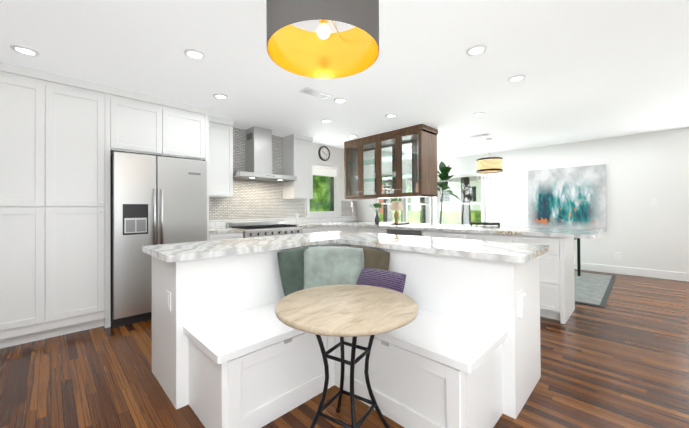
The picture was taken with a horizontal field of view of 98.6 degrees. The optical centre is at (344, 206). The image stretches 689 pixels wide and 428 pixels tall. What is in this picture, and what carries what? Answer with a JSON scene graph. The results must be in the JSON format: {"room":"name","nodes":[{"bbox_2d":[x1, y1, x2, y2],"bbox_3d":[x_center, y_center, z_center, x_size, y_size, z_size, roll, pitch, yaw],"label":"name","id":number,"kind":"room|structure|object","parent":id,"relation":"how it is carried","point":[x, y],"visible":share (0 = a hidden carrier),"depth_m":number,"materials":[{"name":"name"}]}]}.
{"room":"kitchen and dining room","nodes":[
{"label":"kitchen and dining room","id":0,"kind":"room"},
{"bbox_2d":[274,135,356,217],"bbox_3d":[-2.865,0.001,3.708,9.030,2.550,0.100,0,-1,-45],"label":"wall","id":1,"kind":"structure","parent":0,"point":[336,155],"depth_m":6.32,"materials":[{"name":"white paint"}]},
{"bbox_2d":[112,87,171,156],"bbox_3d":[-2.514,-0.941,3.560,0.547,0.668,0.617,0,-1,-45],"label":"upper cabinet","id":2,"kind":"object","parent":1,"relation":"attached to","point":[141,123],"depth_m":3.35,"materials":[{"name":"white wood"}]},
{"bbox_2d":[172,101,207,161],"bbox_3d":[-2.214,-0.941,3.858,0.547,0.668,0.617,0,-1,-45],"label":"upper cabinet","id":3,"kind":"object","parent":1,"relation":"attached to","point":[189,122],"depth_m":3.71,"materials":[{"name":"white wood"}]},
{"bbox_2d":[207,114,235,197],"bbox_3d":[-1.924,-0.709,4.336,0.450,1.128,0.347,0,-1,-45],"label":"upper cabinet","id":4,"kind":"object","parent":1,"relation":"attached to","point":[221,164],"depth_m":4.26,"materials":[{"name":"white wood"}]},
{"bbox_2d":[233,126,296,182],"bbox_3d":[-1.336,-0.856,4.803,1.000,0.834,0.516,0,-1,-45],"label":"range hood","id":5,"kind":"object","parent":1,"relation":"attached to","point":[258,151],"visible":0.9,"depth_m":4.75,"materials":[{"name":"silver metal"}]},
{"bbox_2d":[280,134,312,201],"bbox_3d":[-0.852,-0.708,5.407,0.420,1.128,0.347,0,-1,-45],"label":"upper cabinet","id":6,"kind":"object","parent":1,"relation":"attached to","point":[295,149],"depth_m":5.29,"materials":[{"name":"white wood"}]},
{"bbox_2d":[306,160,341,216],"bbox_3d":[-0.440,-0.364,6.106,0.950,1.125,0.140,0,-1,-45],"label":"window","id":7,"kind":"structure","parent":1,"relation":"in","point":[321,168],"depth_m":6.20,"materials":[{"name":"white wood"}]},
{"bbox_2d":[318,146,329,160],"bbox_3d":[-0.412,-1.097,6.071,0.300,0.300,0.040,0,-1,-45],"label":"clock","id":8,"kind":"object","parent":1,"relation":"attached to","point":[324,153],"visible":1,"depth_m":6.05,"materials":[{"name":"black plastic"}]},
{"bbox_2d":[0,269,688,427],"bbox_3d":[1.303,1.283,1.281,11.500,0.100,9.400,0,-1,-45],"label":"floor","id":9,"kind":"structure","parent":0,"point":[620,359],"depth_m":2.15,"materials":[{"name":"brown wood"}]},
{"bbox_2d":[0,62,47,348],"bbox_3d":[-3.361,-0.002,2.701,0.887,2.548,0.617,0,-1,-45],"label":"tall cabinet","id":10,"kind":"object","parent":9,"relation":"on","point":[23,90],"depth_m":2.71,"materials":[{"name":"white wood"}]},
{"bbox_2d":[48,73,111,337],"bbox_3d":[-2.874,-0.002,3.187,0.488,2.548,0.617,0,-1,-45],"label":"tall cabinet","id":11,"kind":"object","parent":9,"relation":"on","point":[63,139],"depth_m":2.97,"materials":[{"name":"white wood"}]},
{"bbox_2d":[110,151,206,327],"bbox_3d":[-2.291,0.347,3.635,0.940,1.850,0.768,0,-1,-45],"label":"fridge","id":12,"kind":"object","parent":9,"relation":"on","point":[155,200],"visible":0.73,"depth_m":3.27,"materials":[{"name":"silver metal"}]},
{"bbox_2d":[207,230,243,240],"bbox_3d":[-1.812,0.814,4.237,0.470,0.920,0.617,0,-1,-45],"label":"base cabinet","id":13,"kind":"object","parent":9,"relation":"on","point":[228,234],"depth_m":4.03,"materials":[{"name":"white wood"}]},
{"bbox_2d":[207,226,235,233],"bbox_3d":[-1.811,0.334,4.237,0.470,0.040,0.627,0,-1,-45],"label":"countertop","id":14,"kind":"structure","parent":13,"relation":"on","point":[210,229],"depth_m":4.09,"materials":[{"name":"white stone"}]},
{"bbox_2d":[226,220,302,237],"bbox_3d":[-1.246,0.756,4.725,1.000,1.035,0.693,0,-1,-45],"label":"range","id":15,"kind":"object","parent":9,"relation":"on","point":[262,228],"visible":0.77,"depth_m":4.61,"materials":[{"name":"silver metal"}]},
{"bbox_2d":[298,226,319,232],"bbox_3d":[-0.773,0.815,5.275,0.428,0.920,0.617,0,-1,-45],"label":"base cabinet","id":16,"kind":"object","parent":9,"relation":"on","point":[304,231],"depth_m":5.02,"materials":[{"name":"white wood"}]},
{"bbox_2d":[320,230,355,231],"bbox_3d":[-0.087,0.810,5.190,0.542,0.920,0.512,0,-1,-45],"label":"base cabinet","id":17,"kind":"object","parent":9,"relation":"on","point":[320,230],"depth_m":5.24,"materials":[{"name":"white wood"}]},
{"bbox_2d":[151,255,540,427],"bbox_3d":[-0.018,0.788,2.201,1.988,0.920,2.161,0,-1,-45],"label":"kitchen island","id":18,"kind":"object","parent":9,"relation":"on","point":[230,349],"depth_m":1.76,"materials":[{"name":"white wood"}]},
{"bbox_2d":[142,231,549,344],"bbox_3d":[-0.029,0.308,2.207,2.085,0.040,2.236,0,-1,-45],"label":"island countertop","id":19,"kind":"structure","parent":18,"relation":"on","point":[437,271],"depth_m":2.13,"materials":[{"name":"white stone"}]},
{"bbox_2d":[277,245,318,295],"bbox_3d":[-0.324,0.534,2.387,0.140,0.430,0.460,-19,-10,40],"label":"pillow","id":20,"kind":"object","parent":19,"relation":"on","point":[291,265],"visible":0.46,"depth_m":2.25,"materials":[{"name":"fabric"}]},
{"bbox_2d":[303,246,363,288],"bbox_3d":[-0.087,0.530,2.334,0.500,0.440,0.160,2,-17,-3],"label":"pillow","id":21,"kind":"object","parent":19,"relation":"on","point":[329,265],"visible":0.67,"depth_m":2.29,"materials":[{"name":"green fabric"}]},
{"bbox_2d":[348,245,389,269],"bbox_3d":[0.157,0.537,2.436,0.460,0.420,0.140,5,-11,42],"label":"pillow","id":22,"kind":"object","parent":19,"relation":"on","point":[374,258],"visible":0.25,"depth_m":2.34,"materials":[{"name":"brown fabric"}]},
{"bbox_2d":[356,268,405,292],"bbox_3d":[0.231,0.601,2.142,0.120,0.310,0.480,34,-23,-32],"label":"pillow","id":23,"kind":"object","parent":18,"relation":"on","point":[391,280],"visible":0.4,"depth_m":2.09,"materials":[{"name":"purple fabric"}]},
{"bbox_2d":[275,284,417,427],"bbox_3d":[0.013,0.871,1.553,0.730,0.745,0.730,0,-1,-45],"label":"bistro table","id":24,"kind":"object","parent":9,"relation":"on","point":[347,310],"visible":1,"depth_m":1.47,"materials":[{"name":"stone"}]},
{"bbox_2d":[437,161,460,223],"bbox_3d":[2.447,0.076,7.369,0.853,2.389,0.694,0,-1,-45],"label":"fiddle leaf fig","id":25,"kind":"object","parent":9,"relation":"on","point":[444,169],"visible":0.58,"depth_m":7.26,"materials":[{"name":"green plant"}]},
{"bbox_2d":[511,242,574,323],"bbox_3d":[2.359,0.783,3.552,0.665,0.920,0.552,0,-1,-45],"label":"base cabinet","id":26,"kind":"object","parent":9,"relation":"on","point":[557,281],"depth_m":3.23,"materials":[{"name":"white wood"}]},
{"bbox_2d":[288,222,602,245],"bbox_3d":[1.083,0.318,4.555,2.036,0.040,4.267,0,-1,-45],"label":"countertop","id":27,"kind":"structure","parent":26,"relation":"on","point":[532,235],"depth_m":3.93,"materials":[{"name":"white stone"}]},
{"bbox_2d":[351,200,354,220],"bbox_3d":[0.193,0.086,6.480,0.251,0.461,0.146,0,-1,-45],"label":"faucet","id":28,"kind":"object","parent":27,"relation":"on","point":[352,209],"visible":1,"depth_m":6.53,"materials":[{"name":"silver metal"}]},
{"bbox_2d":[370,202,383,223],"bbox_3d":[0.602,0.108,5.320,0.294,0.395,0.412,0,-1,-45],"label":"vase","id":29,"kind":"object","parent":27,"relation":"on","point":[377,218],"visible":1,"depth_m":5.33,"materials":[{"name":"grey ceramic"}]},
{"bbox_2d":[390,201,402,222],"bbox_3d":[0.966,0.100,5.511,0.260,0.410,0.260,0,-1,-45],"label":"table lamp","id":30,"kind":"object","parent":27,"relation":"on","point":[396,205],"visible":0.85,"depth_m":5.44,"materials":[{"name":"beige fabric"}]},
{"bbox_2d":[574,271,615,307],"bbox_3d":[2.967,1.248,5.543,2.360,0.010,3.020,0,-1,-45],"label":"rug","id":31,"kind":"object","parent":9,"relation":"on","point":[593,289],"visible":0.36,"depth_m":4.47,"materials":[{"name":"grey carpet"}]},
{"bbox_2d":[470,222,499,225],"bbox_3d":[2.345,0.742,4.802,0.470,0.999,0.460,0,-1,-45],"label":"dining chair","id":32,"kind":"object","parent":31,"relation":"on","point":[482,223],"visible":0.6,"depth_m":4.64,"materials":[{"name":"grey metal"}]},
{"bbox_2d":[574,238,580,275],"bbox_3d":[2.884,0.876,5.615,1.520,0.734,2.420,0,-1,-45],"label":"dining table","id":33,"kind":"object","parent":31,"relation":"on","point":[578,259],"visible":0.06,"depth_m":5.28,"materials":[{"name":"black metal"}]},
{"bbox_2d":[0,0,688,159],"bbox_3d":[1.286,-1.367,1.300,11.500,0.100,9.400,0,-1,-45],"label":"ceiling","id":34,"kind":"structure","parent":0,"point":[594,69],"depth_m":2.72,"materials":[{"name":"white paint"}]},
{"bbox_2d":[10,45,39,56],"bbox_3d":[-2.618,-1.277,2.429,0.168,0.013,0.168,0,0,18],"label":"recessed light","id":35,"kind":"object","parent":34,"relation":"in","point":[20,49],"depth_m":2.42,"materials":[{"name":"white"}]},
{"bbox_2d":[183,49,205,59],"bbox_3d":[-1.266,-1.285,2.501,0.168,0.013,0.168,-1,-1,36],"label":"recessed light","id":36,"kind":"object","parent":34,"relation":"in","point":[194,54],"depth_m":2.50,"materials":[{"name":"white"}]},
{"bbox_2d":[213,93,228,99],"bbox_3d":[-1.433,-1.277,3.431,0.168,0.013,0.168,-1,-1,36],"label":"recessed light","id":37,"kind":"object","parent":34,"relation":"in","point":[219,96],"depth_m":3.43,"materials":[{"name":"white"}]},
{"bbox_2d":[299,87,331,99],"bbox_3d":[-0.323,-1.283,3.365,0.360,0.015,0.160,0,-1,-45],"label":"ceiling vent","id":38,"kind":"object","parent":34,"relation":"in","point":[315,93],"visible":1,"depth_m":3.34,"materials":[{"name":"white metal"}]},
{"bbox_2d":[266,0,378,78],"bbox_3d":[-0.112,-1.056,1.567,0.584,0.499,0.584,0,-1,-45],"label":"pendant lamp","id":39,"kind":"object","parent":34,"relation":"hanging from","point":[323,53],"visible":1,"depth_m":1.71,"materials":[{"name":"grey"}]},
{"bbox_2d":[320,119,331,122],"bbox_3d":[-0.274,-1.277,4.410,0.168,0.013,0.168,-1,-1,36],"label":"recessed light","id":40,"kind":"object","parent":34,"relation":"in","point":[323,120],"depth_m":4.39,"materials":[{"name":"white"}]},
{"bbox_2d":[334,98,346,103],"bbox_3d":[-0.049,-1.284,3.585,0.168,0.013,0.168,-1,-1,36],"label":"recessed light","id":41,"kind":"object","parent":34,"relation":"in","point":[337,100],"depth_m":3.58,"materials":[{"name":"white"}]},
{"bbox_2d":[344,135,375,198],"bbox_3d":[0.494,-0.719,5.652,0.511,1.118,0.908,0,-1,-45],"label":"upper cabinet","id":42,"kind":"object","parent":34,"relation":"hanging from","point":[353,149],"depth_m":5.74,"materials":[{"name":"brown wood"}]},
{"bbox_2d":[355,141,417,194],"bbox_3d":[0.788,-0.641,5.358,0.270,0.906,1.504,0,-1,-45],"label":"glassware","id":43,"kind":"object","parent":42,"relation":"in","point":[391,190],"depth_m":5.18,"materials":[{"name":"clear glass"}]},
{"bbox_2d":[385,114,396,117],"bbox_3d":[0.657,-1.284,4.178,0.168,0.013,0.168,-1,-1,36],"label":"recessed light","id":44,"kind":"object","parent":34,"relation":"in","point":[387,115],"depth_m":4.17,"materials":[{"name":"white"}]},
{"bbox_2d":[376,124,437,198],"bbox_3d":[1.053,-0.727,5.092,0.511,1.118,0.908,0,-1,-45],"label":"upper cabinet","id":45,"kind":"object","parent":34,"relation":"hanging from","point":[424,154],"depth_m":4.89,"materials":[{"name":"brown wood"}]},
{"bbox_2d":[466,44,487,55],"bbox_3d":[1.099,-1.300,2.463,0.168,0.013,0.168,0,0,18],"label":"recessed light","id":46,"kind":"object","parent":34,"relation":"in","point":[474,50],"depth_m":2.45,"materials":[{"name":"white"}]},
{"bbox_2d":[468,133,490,138],"bbox_3d":[2.443,-1.286,5.369,0.160,0.015,0.360,0,-1,-45],"label":"ceiling vent","id":47,"kind":"object","parent":34,"relation":"in","point":[480,135],"visible":1,"depth_m":5.33,"materials":[{"name":"white metal"}]},
{"bbox_2d":[473,112,485,116],"bbox_3d":[1.881,-1.292,4.142,0.168,0.013,0.168,-1,-1,36],"label":"recessed light","id":48,"kind":"object","parent":34,"relation":"in","point":[478,114],"depth_m":4.13,"materials":[{"name":"white"}]},
{"bbox_2d":[476,138,502,189],"bbox_3d":[2.736,-0.799,5.593,0.456,0.988,0.456,0,-1,-45],"label":"chandelier","id":49,"kind":"object","parent":34,"relation":"hanging from","point":[486,165],"visible":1,"depth_m":5.43,"materials":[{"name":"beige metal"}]},
{"bbox_2d":[507,74,526,82],"bbox_3d":[1.749,-1.300,3.005,0.168,0.013,0.168,-1,-1,36],"label":"recessed light","id":50,"kind":"object","parent":34,"relation":"in","point":[517,78],"depth_m":3.00,"materials":[{"name":"white"}]},
{"bbox_2d":[357,151,370,220],"bbox_3d":[0.471,0.002,6.686,0.100,2.550,0.400,0,-1,-45],"label":"wall","id":51,"kind":"structure","parent":0,"point":[363,210],"depth_m":6.62,"materials":[{"name":"white paint"}]},
{"bbox_2d":[370,150,411,220],"bbox_3d":[1.522,0.001,7.381,2.570,2.550,0.100,0,-1,-45],"label":"wall","id":52,"kind":"structure","parent":0,"point":[373,201],"depth_m":6.58,"materials":[{"name":"white paint"}]},
{"bbox_2d":[376,168,430,223],"bbox_3d":[1.504,-0.067,7.336,2.380,1.605,0.140,0,-1,-45],"label":"window","id":53,"kind":"structure","parent":52,"relation":"in","point":[405,204],"depth_m":7.32,"materials":[{"name":"white"}]},
{"bbox_2d":[431,127,688,272],"bbox_3d":[5.540,-0.040,5.105,0.100,2.550,8.800,0,-1,-45],"label":"wall","id":54,"kind":"structure","parent":0,"point":[642,170],"depth_m":5.42,"materials":[{"name":"white paint"}]},
{"bbox_2d":[434,171,484,225],"bbox_3d":[4.614,-0.045,6.004,0.140,1.805,6.040,0,-1,-45],"label":"window","id":55,"kind":"structure","parent":54,"relation":"in","point":[437,202],"depth_m":7.61,"materials":[{"name":"white wood"}]},
{"bbox_2d":[528,164,605,231],"bbox_3d":[4.493,-0.162,6.054,0.039,1.280,1.280,0,-1,-45],"label":"picture","id":56,"kind":"object","parent":54,"relation":"attached to","point":[570,198],"visible":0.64,"depth_m":5.99},
{"bbox_2d":[615,252,620,258],"bbox_3d":[5.076,0.900,5.492,0.008,0.118,0.075,0,-1,-45],"label":"outlet","id":57,"kind":"object","parent":54,"relation":"attached to","point":[617,255],"visible":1,"depth_m":5.49,"materials":[{"name":"white plastic"}]},
{"bbox_2d":[574,262,688,281],"bbox_3d":[5.459,1.165,5.100,0.018,0.140,8.669,0,-1,-45],"label":"baseboard","id":58,"kind":"structure","parent":54,"relation":"attached to","point":[671,275],"depth_m":5.31,"materials":[{"name":"white wood"}]},
{"label":"outside","id":59,"kind":"structure","parent":0,"visible":0},
{"bbox_2d":[310,174,480,225],"bbox_3d":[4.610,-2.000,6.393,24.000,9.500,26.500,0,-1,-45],"label":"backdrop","id":60,"kind":"structure","parent":59,"point":[326,184],"depth_m":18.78,"materials":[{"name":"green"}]},
{"label":"lawn","id":61,"kind":"structure","parent":59,"visible":0},
{"bbox_2d":[330,174,470,224],"bbox_3d":[3.257,-1.642,9.122,12.020,6.560,15.647,0,-1,-45],"label":"trees","id":62,"kind":"object","parent":61,"relation":"on","point":[466,188],"depth_m":11.48,"materials":[{"name":"plant"}]},
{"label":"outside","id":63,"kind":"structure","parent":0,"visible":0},
{"bbox_2d":[379,176,480,212],"bbox_3d":[5.410,-0.817,18.660,3.470,2.500,9.150,0,-1,-45],"label":"house","id":64,"kind":"structure","parent":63,"point":[476,192],"depth_m":18.70,"materials":[{"name":"white"}]}
]}

